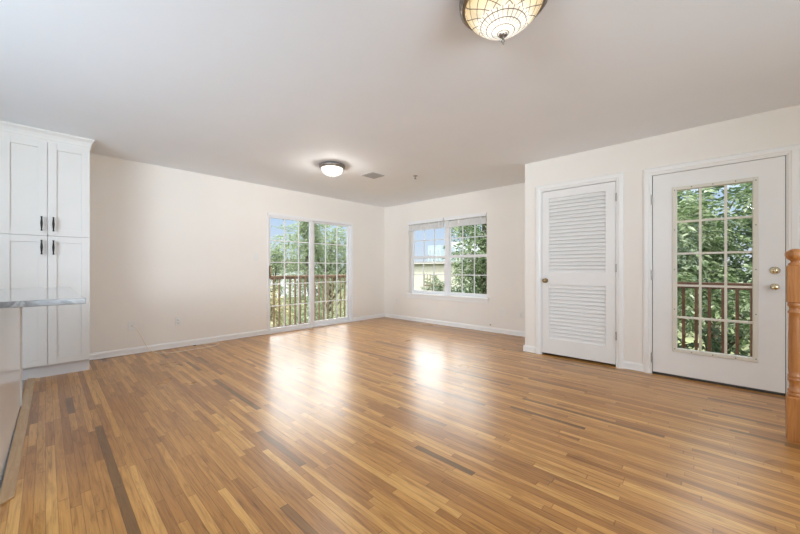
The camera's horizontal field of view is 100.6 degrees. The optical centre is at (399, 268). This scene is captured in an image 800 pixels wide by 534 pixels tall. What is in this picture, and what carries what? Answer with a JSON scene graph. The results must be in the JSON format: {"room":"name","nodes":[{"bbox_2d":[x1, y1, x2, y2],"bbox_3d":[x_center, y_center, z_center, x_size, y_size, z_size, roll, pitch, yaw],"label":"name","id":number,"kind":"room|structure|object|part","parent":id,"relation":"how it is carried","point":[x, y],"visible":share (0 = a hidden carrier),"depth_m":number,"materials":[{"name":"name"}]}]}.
{"room":"empty living room","nodes":[
{"label":"empty living room","id":0,"kind":"room"},
{"bbox_2d":[90,153,383,358],"bbox_3d":[-3.112,-0.130,4.574,0.140,2.660,8.217,0,0,43],"label":"wall","id":1,"kind":"structure","parent":0,"point":[166,244],"depth_m":4.62,"materials":[{"name":"beige paint"}]},
{"bbox_2d":[128,321,135,330],"bbox_3d":[-3.374,0.720,4.182,0.014,0.120,0.078,0,0,43],"label":"cable jack","id":2,"kind":"object","parent":1,"relation":"attached to","point":[131,324],"visible":1,"depth_m":4.18,"materials":[{"name":"white plastic"}]},
{"bbox_2d":[133,326,218,353],"bbox_3d":[-2.930,0.899,4.435,0.295,0.361,0.977,0,0,43],"label":"cable","id":3,"kind":"object","parent":2,"relation":"hanging from","point":[133,326],"visible":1,"depth_m":4.30,"materials":[{"name":"white plastic"}]},
{"bbox_2d":[175,317,180,325],"bbox_3d":[-3.034,0.718,4.548,0.009,0.118,0.072,0,0,43],"label":"wall outlet","id":4,"kind":"object","parent":1,"relation":"attached to","point":[177,319],"visible":1,"depth_m":4.54,"materials":[{"name":"white plastic"}]},
{"bbox_2d":[89,329,267,360],"bbox_3d":[-2.917,1.036,4.667,0.018,0.081,2.169,0,0,43],"label":"baseboard","id":5,"kind":"structure","parent":1,"relation":"attached to","point":[134,350],"depth_m":4.48,"materials":[{"name":"white paint"}]},
{"bbox_2d":[267,213,352,333],"bbox_3d":[-1.600,0.079,6.143,0.161,2.002,1.795,0,0,43],"label":"door","id":6,"kind":"structure","parent":1,"relation":"in","point":[349,226],"depth_m":6.10,"materials":[{"name":"white plastic"}]},
{"bbox_3d":[-1.899,0.083,5.812,0.040,1.935,0.841,0,0,43],"label":"sliding panel","id":7,"kind":"part","parent":6,"relation":"part of","materials":[{"name":"glass"}]},
{"bbox_3d":[-1.344,0.083,6.478,0.040,1.935,0.885,0,0,43],"label":"fixed panel","id":8,"kind":"part","parent":6,"relation":"part of","materials":[{"name":"glass"}]},
{"bbox_2d":[353,313,383,321],"bbox_3d":[-0.654,1.036,7.082,0.018,0.081,0.877,0,0,43],"label":"baseboard","id":9,"kind":"structure","parent":1,"relation":"attached to","point":[360,318],"depth_m":7.06,"materials":[{"name":"white paint"}]},
{"bbox_2d":[0,317,799,533],"bbox_3d":[-0.217,1.090,1.764,7.929,0.020,8.077,0,0,43],"label":"floor","id":10,"kind":"structure","parent":0,"point":[383,425],"depth_m":2.04,"materials":[{"name":"brown wood"}]},
{"bbox_2d":[0,307,21,481],"bbox_3d":[-2.624,0.632,1.839,1.565,0.895,0.654,0,0,43],"label":"base cabinet","id":11,"kind":"object","parent":10,"relation":"on","point":[10,318],"visible":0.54,"depth_m":1.99,"materials":[{"name":"white paint"}]},
{"bbox_3d":[-2.967,0.631,2.589,0.039,0.891,0.029,0,0,43],"label":"corner post","id":12,"kind":"part","parent":11,"relation":"part of","materials":[{"name":"white paint"}]},
{"bbox_2d":[0,287,85,307],"bbox_3d":[-2.554,0.169,1.932,1.570,0.030,0.965,0,0,43],"label":"countertop","id":13,"kind":"structure","parent":11,"relation":"on","point":[48,296],"depth_m":1.77,"materials":[{"name":"grey stone"}]},
{"bbox_2d":[0,378,35,505],"bbox_3d":[-2.700,1.074,2.382,2.509,0.012,0.051,0,0,44],"label":"threshold strip","id":14,"kind":"object","parent":10,"relation":"on","point":[8,488],"visible":1,"depth_m":1.96,"materials":[{"name":"brown wood"}]},
{"bbox_2d":[0,120,94,379],"bbox_3d":[-3.652,-0.140,3.465,0.586,2.440,0.646,0,0,43],"label":"pantry cabinet","id":15,"kind":"object","parent":10,"relation":"on","point":[45,174],"visible":0.97,"depth_m":3.28,"materials":[{"name":"white paint"}]},
{"bbox_3d":[-3.590,0.316,3.174,0.020,1.273,0.302,0,0,43],"label":"cabinet door","id":16,"kind":"part","parent":15,"relation":"part of","materials":[{"name":"white paint"}]},
{"bbox_3d":[-3.590,-0.785,3.174,0.020,0.921,0.302,0,0,43],"label":"cabinet door","id":17,"kind":"part","parent":15,"relation":"part of","materials":[{"name":"white paint"}]},
{"bbox_3d":[-3.492,-0.209,3.236,0.040,0.141,0.019,0,0,43],"label":"handle","id":18,"kind":"part","parent":15,"relation":"part of","materials":[{"name":"black metal"}]},
{"bbox_3d":[-3.492,-0.440,3.236,0.040,0.141,0.019,0,0,43],"label":"handle","id":19,"kind":"part","parent":15,"relation":"part of","materials":[{"name":"black metal"}]},
{"bbox_3d":[-3.655,-1.303,3.467,0.576,0.114,0.646,0,0,43],"label":"crown moulding","id":20,"kind":"part","parent":15,"relation":"part of","materials":[{"name":"white paint"}]},
{"bbox_3d":[-3.437,-0.209,3.294,0.040,0.141,0.019,0,0,43],"label":"handle","id":21,"kind":"part","parent":15,"relation":"part of","materials":[{"name":"black metal"}]},
{"bbox_3d":[-3.381,0.316,3.397,0.020,1.273,0.304,0,0,43],"label":"cabinet door","id":22,"kind":"part","parent":15,"relation":"part of","materials":[{"name":"white paint"}]},
{"bbox_3d":[-3.381,-0.785,3.397,0.020,0.921,0.304,0,0,43],"label":"cabinet door","id":23,"kind":"part","parent":15,"relation":"part of","materials":[{"name":"white paint"}]},
{"bbox_2d":[785,249,799,442],"bbox_3d":[2.493,0.477,2.097,0.086,1.206,0.086,0,0,43],"label":"newel post","id":24,"kind":"object","parent":10,"relation":"on","point":[792,398],"visible":1,"depth_m":2.08,"materials":[{"name":"brown wood"}]},
{"bbox_2d":[0,0,799,207],"bbox_3d":[-0.217,-1.410,1.764,7.929,0.100,8.077,0,0,43],"label":"ceiling","id":25,"kind":"structure","parent":0,"point":[261,92],"depth_m":2.38,"materials":[{"name":"white paint"}]},
{"bbox_2d":[319,161,344,176],"bbox_3d":[-0.891,-1.278,4.358,0.340,0.162,0.340,0,0,43],"label":"ceiling light","id":26,"kind":"object","parent":25,"relation":"attached to","point":[329,168],"visible":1,"depth_m":4.25,"materials":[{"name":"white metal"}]},
{"bbox_3d":[-0.891,-1.262,4.358,0.279,0.095,0.279,0,0,43],"label":"lamp shade","id":27,"kind":"part","parent":26,"relation":"part of","materials":[{"name":"white glass"}]},
{"bbox_2d":[362,172,383,178],"bbox_3d":[-0.393,-1.354,4.837,0.230,0.011,0.240,0,0,43],"label":"ceiling vent","id":28,"kind":"object","parent":25,"relation":"in","point":[372,175],"visible":1,"depth_m":4.82,"materials":[{"name":"white metal"}]},
{"bbox_2d":[459,0,547,44],"bbox_3d":[0.512,-1.234,1.650,0.430,0.249,0.430,0,0,43],"label":"ceiling light","id":29,"kind":"object","parent":25,"relation":"attached to","point":[501,20],"visible":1,"depth_m":1.60,"materials":[{"name":"beige glass"}]},
{"bbox_2d":[384,183,524,331],"bbox_3d":[1.049,-0.180,6.209,3.696,2.560,0.140,0,0,43],"label":"wall","id":30,"kind":"structure","parent":0,"point":[504,206],"depth_m":5.81,"materials":[{"name":"beige paint"}]},
{"bbox_2d":[406,216,488,303],"bbox_3d":[0.873,-0.184,6.356,1.890,1.572,0.185,0,0,43],"label":"window","id":31,"kind":"structure","parent":30,"relation":"in","point":[447,295],"depth_m":6.36,"materials":[{"name":"white plastic"}]},
{"bbox_2d":[408,218,443,230],"bbox_3d":[0.509,-0.871,6.623,0.896,0.190,0.050,0,0,43],"label":"blind","id":32,"kind":"object","parent":31,"relation":"attached to","point":[431,225],"visible":1,"depth_m":6.58,"materials":[{"name":"white plastic"}]},
{"bbox_3d":[0.508,-0.785,6.622,0.876,0.018,0.040,0,0,43],"label":"rail","id":33,"kind":"part","parent":32,"relation":"part of","materials":[{"name":"white plastic"}]},
{"bbox_3d":[0.592,-0.568,6.720,0.848,0.725,0.016,0,0,43],"label":"sash","id":34,"kind":"part","parent":31,"relation":"part of","materials":[{"name":"white plastic"}]},
{"bbox_3d":[0.575,0.110,6.702,0.848,0.757,0.028,0,0,43],"label":"sash","id":35,"kind":"part","parent":31,"relation":"part of","materials":[{"name":"white plastic"}]},
{"bbox_3d":[0.856,0.521,6.338,1.890,0.028,0.135,0,0,43],"label":"sill","id":36,"kind":"part","parent":31,"relation":"part of","materials":[{"name":"white paint"}]},
{"bbox_2d":[444,212,486,227],"bbox_3d":[1.170,-0.871,6.004,0.875,0.190,0.050,0,0,43],"label":"blind","id":37,"kind":"object","parent":31,"relation":"attached to","point":[482,220],"visible":1,"depth_m":5.96,"materials":[{"name":"white plastic"}]},
{"bbox_3d":[1.169,-0.785,6.003,0.855,0.018,0.040,0,0,43],"label":"rail","id":38,"kind":"part","parent":37,"relation":"part of","materials":[{"name":"white plastic"}]},
{"bbox_3d":[1.245,0.110,6.074,0.828,0.757,0.028,0,0,43],"label":"sash","id":39,"kind":"part","parent":31,"relation":"part of","materials":[{"name":"white plastic"}]},
{"bbox_3d":[1.261,-0.568,6.092,0.828,0.725,0.016,0,0,43],"label":"sash","id":40,"kind":"part","parent":31,"relation":"part of","materials":[{"name":"white plastic"}]},
{"bbox_2d":[385,313,524,336],"bbox_3d":[0.944,1.036,6.199,3.518,0.081,0.018,0,0,43],"label":"baseboard","id":41,"kind":"structure","parent":30,"relation":"attached to","point":[431,321],"depth_m":6.04,"materials":[{"name":"white paint"}]},
{"bbox_2d":[519,311,522,318],"bbox_3d":[1.924,0.738,5.286,0.072,0.118,0.009,0,0,43],"label":"wall outlet","id":42,"kind":"object","parent":30,"relation":"attached to","point":[520,312],"visible":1,"depth_m":5.28,"materials":[{"name":"white plastic"}]},
{"bbox_2d":[525,105,799,363],"bbox_3d":[3.273,-0.180,2.887,4.373,2.560,0.140,0,0,43],"label":"wall","id":43,"kind":"structure","parent":0,"point":[779,127],"depth_m":3.52,"materials":[{"name":"beige paint"}]},
{"bbox_2d":[523,345,534,352],"bbox_3d":[1.666,1.036,4.286,0.151,0.081,0.018,0,0,43],"label":"baseboard","id":44,"kind":"structure","parent":43,"relation":"attached to","point":[526,348],"depth_m":4.28,"materials":[{"name":"white paint"}]},
{"bbox_2d":[542,181,616,363],"bbox_3d":[2.074,0.046,3.902,0.801,2.012,0.097,0,0,43],"label":"door","id":45,"kind":"structure","parent":43,"relation":"in","point":[579,266],"depth_m":3.90,"materials":[{"name":"white paint"}]},
{"bbox_3d":[2.086,-0.411,3.933,0.612,0.919,0.029,0,0,43],"label":"louver panel","id":46,"kind":"part","parent":45,"relation":"part of","materials":[{"name":"white paint"}]},
{"bbox_3d":[2.086,0.534,3.933,0.612,0.672,0.029,0,0,43],"label":"louver panel","id":47,"kind":"part","parent":45,"relation":"part of","materials":[{"name":"white paint"}]},
{"bbox_2d":[536,172,623,368],"bbox_3d":[2.118,0.020,3.958,0.944,2.120,0.158,0,0,43],"label":"door frame","id":48,"kind":"structure","parent":43,"relation":"attached to","point":[619,177],"depth_m":3.64,"materials":[{"name":"white paint"}]},
{"bbox_2d":[623,361,643,371],"bbox_3d":[2.475,1.036,3.527,0.183,0.081,0.018,0,0,43],"label":"baseboard","id":49,"kind":"structure","parent":43,"relation":"attached to","point":[626,364],"depth_m":3.52,"materials":[{"name":"white paint"}]},
{"bbox_2d":[651,156,785,395],"bbox_3d":[2.965,0.059,3.157,0.917,2.039,0.228,0,0,43],"label":"door","id":50,"kind":"structure","parent":43,"relation":"in","point":[765,371],"depth_m":3.04,"materials":[{"name":"white paint"}]},
{"bbox_3d":[2.947,0.009,3.130,0.584,1.633,0.064,0,0,43],"label":"lite frame","id":51,"kind":"part","parent":50,"relation":"part of","materials":[{"name":"beige plastic"}]},
{"bbox_3d":[2.989,1.068,3.177,0.908,0.020,0.166,0,0,43],"label":"sill plate","id":52,"kind":"part","parent":50,"relation":"part of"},
{"bbox_3d":[3.195,0.157,2.828,0.056,0.056,0.062,0,0,43],"label":"knob","id":53,"kind":"part","parent":50,"relation":"part of","materials":[{"name":"gold metal"}]},
{"bbox_2d":[643,144,799,393],"bbox_3d":[2.971,0.023,3.158,1.056,2.114,0.158,0,0,43],"label":"door frame","id":54,"kind":"structure","parent":43,"relation":"attached to","point":[792,152],"depth_m":3.14,"materials":[{"name":"white paint"}]},
{"label":"outside","id":55,"kind":"structure","parent":0,"visible":0},
{"bbox_3d":[4.067,1.190,3.062,2.855,0.100,1.139,0,0,43],"label":"floor","id":56,"kind":"structure","parent":55,"visible":0},
{"bbox_2d":[677,282,751,356],"bbox_3d":[4.364,0.733,3.405,2.880,1.135,0.183,0,0,43],"label":"balcony railing","id":57,"kind":"object","parent":56,"relation":"on","point":[685,283],"visible":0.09,"depth_m":3.90,"materials":[{"name":"brown wood"}]},
{"bbox_3d":[4.334,0.223,3.373,2.790,0.035,0.040,0,0,43],"label":"sub rail","id":58,"kind":"part","parent":57,"relation":"part of","materials":[{"name":"brown wood"}]},
{"bbox_3d":[4.334,0.184,3.373,2.790,0.038,0.090,0,0,43],"label":"rail","id":59,"kind":"part","parent":57,"relation":"part of","materials":[{"name":"brown wood"}]},
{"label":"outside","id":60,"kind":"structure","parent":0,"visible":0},
{"bbox_2d":[270,292,749,355],"bbox_3d":[-1.827,4.380,56.539,200.000,0.200,200.000,0,0,43],"label":"ground","id":61,"kind":"structure","parent":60,"point":[689,339],"depth_m":27.95,"materials":[{"name":"green plant"}]},
{"bbox_2d":[270,287,293,325],"bbox_3d":[-5.015,2.369,12.176,2.776,3.848,2.543,0,0,43],"label":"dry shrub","id":62,"kind":"object","parent":61,"relation":"on","point":[281,297],"visible":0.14,"depth_m":12.32,"materials":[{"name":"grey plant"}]},
{"bbox_2d":[270,242,297,325],"bbox_3d":[-7.384,1.256,20.319,2.772,6.067,3.148,0,0,43],"label":"conifer tree","id":63,"kind":"object","parent":61,"relation":"on","point":[273,259],"visible":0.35,"depth_m":20.16,"materials":[{"name":"plant"}]},
{"bbox_2d":[270,259,317,297],"bbox_3d":[-20.111,1.380,53.118,10.700,5.800,10.700,0,0,43],"label":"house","id":64,"kind":"structure","parent":61,"relation":"on","point":[289,260],"depth_m":49.29,"materials":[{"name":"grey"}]},
{"bbox_2d":[270,219,345,324],"bbox_3d":[-4.467,0.246,19.470,7.056,8.092,6.736,0,0,43],"label":"leafy tree","id":65,"kind":"object","parent":61,"relation":"on","point":[340,249],"visible":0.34,"depth_m":19.24,"materials":[{"name":"green plant"}]},
{"bbox_2d":[276,221,342,325],"bbox_3d":[-4.326,0.833,16.578,4.094,7.471,3.374,0,0,-4],"label":"conifer tree","id":66,"kind":"object","parent":61,"relation":"on","point":[305,225],"visible":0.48,"depth_m":16.25,"materials":[{"name":"plant"}]},
{"bbox_2d":[296,301,345,322],"bbox_3d":[-2.485,2.831,12.421,3.046,3.235,2.838,0,0,-28],"label":"leafy shrub","id":67,"kind":"object","parent":61,"relation":"on","point":[307,317],"visible":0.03,"depth_m":12.40,"materials":[{"name":"green plant"}]},
{"bbox_2d":[424,273,442,290],"bbox_3d":[2.447,2.291,23.347,1.784,3.990,1.474,0,0,43],"label":"tree","id":68,"kind":"object","parent":61,"relation":"on","point":[431,283],"visible":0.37,"depth_m":23.24,"materials":[{"name":"green plant"}]},
{"bbox_2d":[428,245,444,260],"bbox_3d":[18.535,-1.820,119.640,5.800,12.200,20.075,0,0,43],"label":"office building","id":69,"kind":"structure","parent":61,"relation":"on","point":[439,251],"depth_m":111.83,"materials":[{"name":"white"}]},
{"bbox_2d":[414,261,481,290],"bbox_3d":[3.481,1.780,31.860,9.200,5.000,9.450,0,0,43],"label":"house","id":70,"kind":"structure","parent":61,"relation":"on","point":[428,265],"depth_m":27.91,"materials":[{"name":"beige paint"}]},
{"bbox_2d":[421,273,481,293],"bbox_3d":[3.178,2.390,16.644,5.630,5.508,5.821,0,0,-5],"label":"leafy shrub","id":71,"kind":"object","parent":61,"relation":"on","point":[436,288],"visible":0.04,"depth_m":16.46,"materials":[{"name":"green plant"}]},
{"bbox_2d":[441,221,486,293],"bbox_3d":[3.438,0.311,13.531,3.917,7.952,3.946,0,0,43],"label":"leafy tree","id":72,"kind":"object","parent":61,"relation":"on","point":[480,269],"visible":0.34,"depth_m":13.01,"materials":[{"name":"green plant"}]},
{"bbox_2d":[451,242,484,260],"bbox_3d":[16.075,-0.720,75.344,3.600,10.000,12.075,0,0,43],"label":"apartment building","id":73,"kind":"structure","parent":61,"relation":"on","point":[453,243],"depth_m":71.36,"materials":[{"name":"white"}]},
{"bbox_2d":[320,271,751,300],"bbox_3d":[-2.270,1.922,39.440,162.732,5.117,165.511,0,0,43],"label":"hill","id":74,"kind":"structure","parent":61,"relation":"on","point":[342,290],"depth_m":61.73,"materials":[{"name":"green plant"}]},
{"bbox_2d":[677,187,751,340],"bbox_3d":[4.641,0.678,6.678,3.734,7.218,3.874,0,0,43],"label":"leafy tree","id":75,"kind":"object","parent":61,"relation":"on","point":[684,242],"visible":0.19,"depth_m":5.90,"materials":[{"name":"green plant"}]},
{"bbox_2d":[677,183,751,356],"bbox_3d":[8.967,0.492,9.855,7.240,7.770,7.284,0,0,3],"label":"leafy tree","id":76,"kind":"object","parent":61,"relation":"on","point":[715,332],"visible":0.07,"depth_m":9.28,"materials":[{"name":"green plant"}]},
{"bbox_2d":[677,182,751,350],"bbox_3d":[6.941,0.642,5.655,3.774,7.291,3.399,0,0,6],"label":"leafy tree","id":77,"kind":"object","parent":61,"relation":"on","point":[742,317],"visible":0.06,"depth_m":5.97,"materials":[{"name":"green plant"}]},
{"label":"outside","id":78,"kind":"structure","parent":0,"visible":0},
{"bbox_3d":[-2.021,1.370,6.623,1.070,0.100,3.700,0,0,43],"label":"floor","id":79,"kind":"structure","parent":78,"visible":0},
{"bbox_2d":[270,274,345,327],"bbox_3d":[-2.326,0.770,6.909,0.183,1.260,3.690,0,0,43],"label":"balcony railing","id":80,"kind":"object","parent":79,"relation":"on","point":[289,277],"visible":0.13,"depth_m":7.10,"materials":[{"name":"brown wood"}]},
{"bbox_3d":[-2.295,0.198,6.880,0.040,0.035,3.600,0,0,43],"label":"sub rail","id":81,"kind":"part","parent":80,"relation":"part of","materials":[{"name":"wood"}]},
{"bbox_3d":[-2.295,0.159,6.880,0.090,0.038,3.600,0,0,43],"label":"rail","id":82,"kind":"part","parent":80,"relation":"part of","materials":[{"name":"brown wood"}]}
]}

